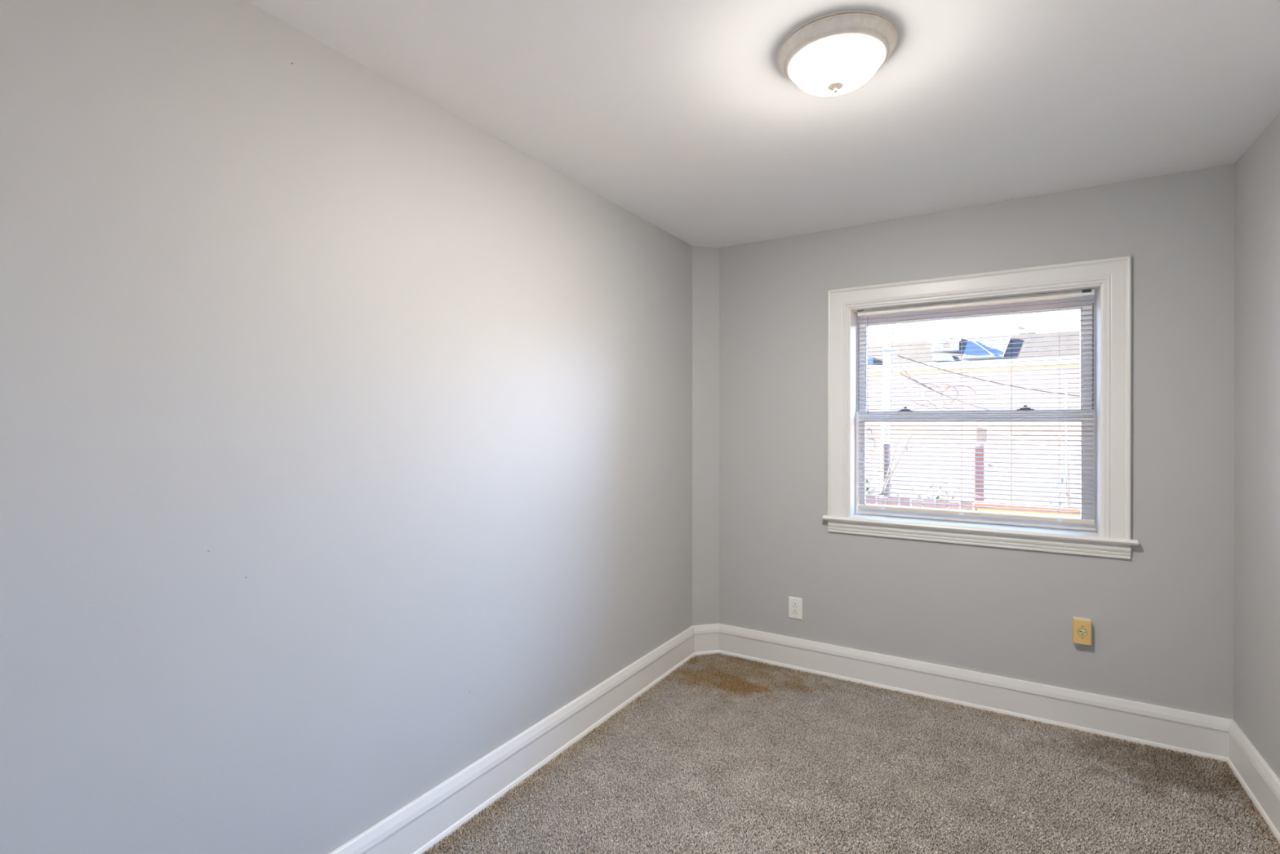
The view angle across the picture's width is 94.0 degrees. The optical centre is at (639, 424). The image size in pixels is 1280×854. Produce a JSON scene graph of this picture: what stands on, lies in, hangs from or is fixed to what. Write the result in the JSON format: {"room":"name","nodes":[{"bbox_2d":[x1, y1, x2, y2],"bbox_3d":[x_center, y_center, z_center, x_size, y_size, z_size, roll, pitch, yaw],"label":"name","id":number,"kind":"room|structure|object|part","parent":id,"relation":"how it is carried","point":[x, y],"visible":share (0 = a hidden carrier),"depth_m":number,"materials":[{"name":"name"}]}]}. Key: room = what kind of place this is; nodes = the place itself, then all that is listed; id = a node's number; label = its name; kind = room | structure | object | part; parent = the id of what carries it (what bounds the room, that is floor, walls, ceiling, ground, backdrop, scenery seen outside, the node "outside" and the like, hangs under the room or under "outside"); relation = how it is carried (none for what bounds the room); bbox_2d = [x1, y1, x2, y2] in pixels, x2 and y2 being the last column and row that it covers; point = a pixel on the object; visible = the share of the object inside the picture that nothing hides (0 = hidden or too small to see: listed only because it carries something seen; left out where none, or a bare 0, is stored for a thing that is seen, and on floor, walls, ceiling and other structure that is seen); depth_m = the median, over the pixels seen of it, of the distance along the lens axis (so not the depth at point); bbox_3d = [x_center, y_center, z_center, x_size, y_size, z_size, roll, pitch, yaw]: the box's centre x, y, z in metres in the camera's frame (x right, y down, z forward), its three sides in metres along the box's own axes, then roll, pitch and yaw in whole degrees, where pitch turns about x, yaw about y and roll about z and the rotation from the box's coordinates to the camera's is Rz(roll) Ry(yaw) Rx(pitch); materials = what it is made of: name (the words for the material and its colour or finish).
{"room":"empty bedroom","nodes":[
{"label":"empty bedroom","id":0,"kind":"room"},
{"bbox_2d":[0,0,692,853],"bbox_3d":[-0.738,0.159,2.134,0.251,2.448,3.797,0,0,32],"label":"wall","id":1,"kind":"structure","parent":0,"point":[345,429],"depth_m":1.58,"materials":[{"name":"grey paint"}]},
{"bbox_2d":[328,625,695,853],"bbox_3d":[-0.651,1.295,2.015,0.026,0.177,3.674,0,0,32],"label":"baseboard","id":2,"kind":"structure","parent":1,"relation":"attached to","point":[415,828],"depth_m":2.26,"materials":[{"name":"white paint"}]},
{"bbox_2d":[692,245,719,625],"bbox_3d":[0.396,0.156,3.595,0.121,2.448,0.119,0,0,31],"label":"wall","id":3,"kind":"structure","parent":0,"point":[705,260],"depth_m":3.60,"materials":[{"name":"grey paint"}]},
{"bbox_2d":[693,623,719,656],"bbox_3d":[0.399,1.291,3.585,0.170,0.177,0.026,0,0,-13],"label":"baseboard","id":4,"kind":"structure","parent":3,"relation":"attached to","point":[706,636],"depth_m":3.58,"materials":[{"name":"white paint"}]},
{"bbox_2d":[245,0,1279,248],"bbox_3d":[0.395,-1.188,1.426,3.200,0.250,4.254,0,0,31],"label":"ceiling","id":5,"kind":"structure","parent":0,"point":[683,116],"depth_m":1.91,"materials":[{"name":"white paint"}]},
{"bbox_2d":[777,9,897,96],"bbox_3d":[0.554,-1.002,1.691,0.323,0.124,0.323,0,0,31],"label":"ceiling light","id":6,"kind":"object","parent":5,"relation":"attached to","point":[837,53],"visible":1,"depth_m":1.61,"materials":[{"name":"white glass"}]},
{"bbox_3d":[0.554,-0.994,1.691,0.244,0.068,0.244,0,0,31],"label":"lamp shade","id":7,"kind":"part","parent":6,"relation":"part of","materials":[{"name":"white glass"}]},
{"bbox_2d":[431,656,1279,853],"bbox_3d":[0.395,1.506,1.432,3.200,0.242,4.254,0,0,31],"label":"floor","id":8,"kind":"structure","parent":0,"point":[1035,811],"depth_m":2.19,"materials":[{"name":"beige carpet"}]},
{"bbox_2d":[422,652,1279,853],"bbox_3d":[0.548,1.378,1.697,2.404,0.014,3.184,0,0,31],"label":"carpet","id":9,"kind":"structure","parent":8,"relation":"on","point":[1220,779],"depth_m":2.28,"materials":[{"name":"grey carpet"}]},
{"bbox_2d":[719,163,1234,719],"bbox_3d":[1.438,0.157,3.159,3.200,2.448,0.212,0,0,31],"label":"wall","id":10,"kind":"structure","parent":0,"point":[1162,617],"depth_m":2.83,"materials":[{"name":"grey paint"}]},
{"bbox_2d":[788,595,802,619],"bbox_3d":[0.877,1.035,3.372,0.077,0.120,0.008,0,0,31],"label":"wall outlet","id":11,"kind":"object","parent":10,"relation":"attached to","point":[795,604],"visible":1,"depth_m":3.37,"materials":[{"name":"white plastic"}]},
{"bbox_2d":[791,601,798,614],"bbox_3d":[0.875,1.035,3.370,0.034,0.067,0.002,0,0,31],"label":"receptacle","id":12,"kind":"object","parent":11,"relation":"attached to","point":[794,604],"depth_m":3.37,"materials":[{"name":"white plastic"}]},
{"bbox_2d":[719,623,1232,762],"bbox_3d":[1.446,1.293,3.018,2.275,0.177,0.026,0,0,31],"label":"baseboard","id":13,"kind":"structure","parent":10,"relation":"attached to","point":[1197,734],"depth_m":2.85,"materials":[{"name":"white paint"}]},
{"bbox_2d":[822,255,1138,559],"bbox_3d":[1.633,-0.074,3.017,1.343,1.320,0.255,0,0,31],"label":"window","id":14,"kind":"structure","parent":10,"relation":"in","point":[1109,535],"depth_m":2.87,"materials":[{"name":"white paint"}]},
{"bbox_2d":[857,288,1094,524],"bbox_3d":[1.627,-0.081,2.988,1.032,1.074,0.037,0,0,31],"label":"window blind","id":15,"kind":"object","parent":14,"relation":"attached to","point":[1089,292],"visible":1,"depth_m":2.95,"materials":[{"name":"white plastic"}]},
{"bbox_3d":[1.300,-0.079,3.191,0.001,1.030,0.027,0,0,31],"label":"ladder cord","id":16,"kind":"part","parent":15,"relation":"part of","materials":[{"name":"white fabric"}]},
{"bbox_3d":[1.630,0.445,2.993,1.030,0.020,0.025,0,0,31],"label":"rail","id":17,"kind":"part","parent":15,"relation":"part of","materials":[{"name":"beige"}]},
{"bbox_3d":[1.961,-0.078,2.792,0.001,1.030,0.027,0,0,31],"label":"ladder cord","id":18,"kind":"part","parent":15,"relation":"part of","materials":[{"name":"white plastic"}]},
{"bbox_3d":[1.676,0.212,3.075,1.071,0.568,0.032,0,0,31],"label":"sash","id":19,"kind":"part","parent":14,"relation":"part of","materials":[{"name":"white plastic"}]},
{"bbox_3d":[1.693,-0.323,3.103,1.071,0.594,0.032,0,0,31],"label":"sash","id":20,"kind":"part","parent":14,"relation":"part of","materials":[{"name":"white plastic"}]},
{"bbox_2d":[1072,616,1091,645],"bbox_3d":[1.988,0.928,2.685,0.067,0.113,0.036,0,0,31],"label":"outlet","id":21,"kind":"object","parent":10,"relation":"attached to","point":[1082,627],"visible":1,"depth_m":2.67,"materials":[{"name":"beige plastic"}]},
{"bbox_2d":[1078,628,1087,635],"bbox_3d":[1.980,0.928,2.672,0.032,0.032,0.005,0,0,31],"label":"receptacle","id":22,"kind":"object","parent":21,"relation":"attached to","point":[1082,632],"depth_m":2.67,"materials":[{"name":"beige plastic"}]},
{"bbox_2d":[1233,112,1279,779],"bbox_3d":[1.545,0.162,0.757,0.272,2.448,3.792,0,0,31],"label":"wall","id":23,"kind":"structure","parent":0,"point":[1256,508],"depth_m":2.19,"materials":[{"name":"grey paint"}]},
{"bbox_2d":[1226,719,1279,844],"bbox_3d":[1.427,1.298,0.831,0.026,0.177,3.792,0,0,31],"label":"baseboard","id":24,"kind":"structure","parent":23,"relation":"attached to","point":[1254,774],"depth_m":2.18,"materials":[{"name":"white paint"}]},
{"label":"outside","id":25,"kind":"structure","parent":0,"visible":0},
{"bbox_3d":[10.329,4.591,17.137,80.000,0.300,80.000,0,0,31],"label":"ground","id":26,"kind":"structure","parent":25,"visible":0},
{"bbox_2d":[865,479,876,502],"bbox_3d":[3.437,2.600,9.853,1.403,3.794,1.010,0,0,31],"label":"leafy bush","id":27,"kind":"object","parent":26,"relation":"on","point":[866,480],"visible":0.02,"depth_m":9.75,"materials":[{"name":"green plant"}]},
{"bbox_2d":[880,325,898,505],"bbox_3d":[5.836,1.023,13.991,0.415,6.850,0.265,0,0,31],"label":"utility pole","id":28,"kind":"object","parent":26,"relation":"on","point":[886,360],"visible":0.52,"depth_m":13.94,"materials":[{"name":"brown wood"}]},
{"bbox_2d":[899,364,975,408],"bbox_3d":[6.809,-0.890,13.707,1.568,1.033,0.218,0,0,25],"label":"cable coil","id":29,"kind":"object","parent":28,"relation":"hanging from","point":[900,365],"visible":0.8,"depth_m":13.65,"materials":[{"name":"black"}]},
{"bbox_2d":[900,373,989,409],"bbox_3d":[7.795,-0.641,12.336,4.663,1.131,0.022,0,0,41],"label":"overhead wire","id":30,"kind":"object","parent":28,"relation":"attached to","point":[900,373],"visible":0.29,"depth_m":13.26,"materials":[{"name":"black"}]},
{"bbox_2d":[897,355,1079,396],"bbox_3d":[8.530,-1.050,13.204,5.273,1.118,0.022,0,0,14],"label":"overhead wire","id":31,"kind":"object","parent":28,"relation":"attached to","point":[898,355],"visible":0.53,"depth_m":13.38,"materials":[{"name":"black"}]},
{"bbox_2d":[898,378,1080,453],"bbox_3d":[5.963,-0.319,10.652,0.022,1.468,6.276,0,0,1],"label":"overhead wire","id":32,"kind":"object","parent":28,"relation":"attached to","point":[899,379],"visible":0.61,"depth_m":9.93,"materials":[{"name":"black"}]},
{"bbox_2d":[871,431,914,506],"bbox_3d":[4.360,2.298,11.328,1.540,4.323,0.804,0,0,31],"label":"climbing shrub","id":33,"kind":"object","parent":26,"relation":"on","point":[895,445],"visible":0.12,"depth_m":11.21,"materials":[{"name":"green plant"}]},
{"bbox_3d":[4.458,2.336,11.165,0.726,4.241,0.325,0,0,31],"label":"stem","id":34,"kind":"part","parent":33,"relation":"part of","materials":[{"name":"brown"}]},
{"bbox_3d":[4.574,2.296,11.348,1.094,4.318,0.340,0,0,31],"label":"stem","id":35,"kind":"part","parent":33,"relation":"part of","materials":[{"name":"brown"}]},
{"bbox_2d":[865,340,924,506],"bbox_3d":[10.181,0.785,23.465,2.400,7.281,7.300,0,0,31],"label":"building","id":36,"kind":"structure","parent":26,"relation":"on","point":[870,357],"depth_m":20.35,"materials":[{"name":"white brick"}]},
{"bbox_3d":[8.451,-1.921,20.590,2.400,0.227,0.600,0,0,31],"label":"cornice","id":37,"kind":"part","parent":36,"relation":"part of","materials":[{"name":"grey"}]},
{"bbox_2d":[865,496,973,511],"bbox_3d":[2.752,2.729,8.927,3.900,3.460,0.120,0,0,31],"label":"fence","id":38,"kind":"object","parent":26,"relation":"on","point":[873,502],"visible":0.08,"depth_m":8.18,"materials":[{"name":"grey wood"}]},
{"bbox_2d":[910,491,942,508],"bbox_3d":[4.236,2.730,8.780,1.237,3.518,0.859,0,0,31],"label":"leafy bush","id":39,"kind":"object","parent":26,"relation":"on","point":[925,492],"visible":0.02,"depth_m":8.77,"materials":[{"name":"green plant"}]},
{"bbox_2d":[909,479,955,506],"bbox_3d":[5.870,2.769,12.026,1.017,3.378,1.045,0,0,-12],"label":"climbing shrub","id":40,"kind":"object","parent":26,"relation":"on","point":[946,493],"visible":0.03,"depth_m":11.90,"materials":[{"name":"green plant"}]},
{"bbox_2d":[922,334,1011,511],"bbox_3d":[12.279,0.781,22.200,2.501,7.296,7.300,0,0,31],"label":"building","id":41,"kind":"structure","parent":26,"relation":"on","point":[933,355],"depth_m":19.32,"materials":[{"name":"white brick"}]},
{"bbox_3d":[9.976,-2.195,19.631,0.680,0.269,0.119,0,0,34],"label":"roof panel","id":42,"kind":"part","parent":41,"relation":"part of","materials":[{"name":"white"}]},
{"bbox_3d":[10.549,-1.918,19.325,2.500,0.227,0.600,0,0,31],"label":"cornice","id":43,"kind":"part","parent":41,"relation":"part of","materials":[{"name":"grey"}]},
{"bbox_3d":[10.994,-2.460,19.132,0.036,0.561,0.663,0,0,-35],"label":"panel rail","id":44,"kind":"part","parent":41,"relation":"part of","materials":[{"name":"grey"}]},
{"bbox_3d":[11.062,-2.450,19.117,1.305,0.636,0.321,0,0,31],"label":"roof panel","id":45,"kind":"part","parent":41,"relation":"part of","materials":[{"name":"blue"}]},
{"bbox_2d":[974,426,987,511],"bbox_3d":[7.443,2.250,13.033,0.230,4.400,0.240,0,0,31],"label":"post","id":46,"kind":"object","parent":26,"relation":"on","point":[978,437],"visible":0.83,"depth_m":12.96,"materials":[{"name":"red"}]},
{"bbox_2d":[987,463,1080,497],"bbox_3d":[8.326,1.279,11.214,0.022,0.868,3.606,0,0,-29],"label":"overhead wire","id":47,"kind":"object","parent":46,"relation":"attached to","point":[988,464],"visible":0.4,"depth_m":11.91,"materials":[{"name":"black"}]},
{"bbox_2d":[973,501,1080,517],"bbox_3d":[6.807,2.831,8.291,3.780,3.260,0.300,0,0,31],"label":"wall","id":48,"kind":"structure","parent":26,"relation":"on","point":[979,508],"depth_m":8.79,"materials":[{"name":"red brick"}]},
{"bbox_2d":[1011,325,1080,506],"bbox_3d":[15.309,0.638,20.372,5.222,7.590,7.300,0,0,31],"label":"building","id":49,"kind":"structure","parent":26,"relation":"on","point":[1073,332],"depth_m":18.25,"materials":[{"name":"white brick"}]},
{"bbox_3d":[13.721,-1.914,17.412,4.890,0.227,0.600,0,0,31],"label":"cornice","id":50,"kind":"part","parent":49,"relation":"part of","materials":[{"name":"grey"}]},
{"bbox_2d":[1050,455,1080,506],"bbox_3d":[8.449,2.243,11.341,0.693,4.430,1.106,0,0,-14],"label":"climbing shrub","id":51,"kind":"object","parent":26,"relation":"on","point":[1069,456],"visible":0.08,"depth_m":11.60,"materials":[{"name":"green plant"}]},
{"bbox_3d":[8.314,2.656,11.598,0.115,3.605,0.332,0,0,31],"label":"stem","id":52,"kind":"part","parent":51,"relation":"part of","materials":[{"name":"white"}]},
{"bbox_3d":[8.298,2.609,11.507,0.136,3.698,0.336,0,0,31],"label":"stem","id":53,"kind":"part","parent":51,"relation":"part of","materials":[{"name":"white"}]},
{"bbox_2d":[1064,382,1067,506],"bbox_3d":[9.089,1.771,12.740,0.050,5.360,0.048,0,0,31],"label":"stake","id":54,"kind":"object","parent":26,"relation":"on","point":[1064,382],"visible":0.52,"depth_m":12.72,"materials":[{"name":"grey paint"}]},
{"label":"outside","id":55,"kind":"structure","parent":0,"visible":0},
{"bbox_2d":[940,480,995,502],"bbox_3d":[7.269,1.607,10.218,0.024,1.020,4.031,0,0,-45],"label":"overhead wire","id":56,"kind":"object","parent":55,"point":[940,481],"visible":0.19,"depth_m":11.24,"materials":[{"name":"black"}]}
]}

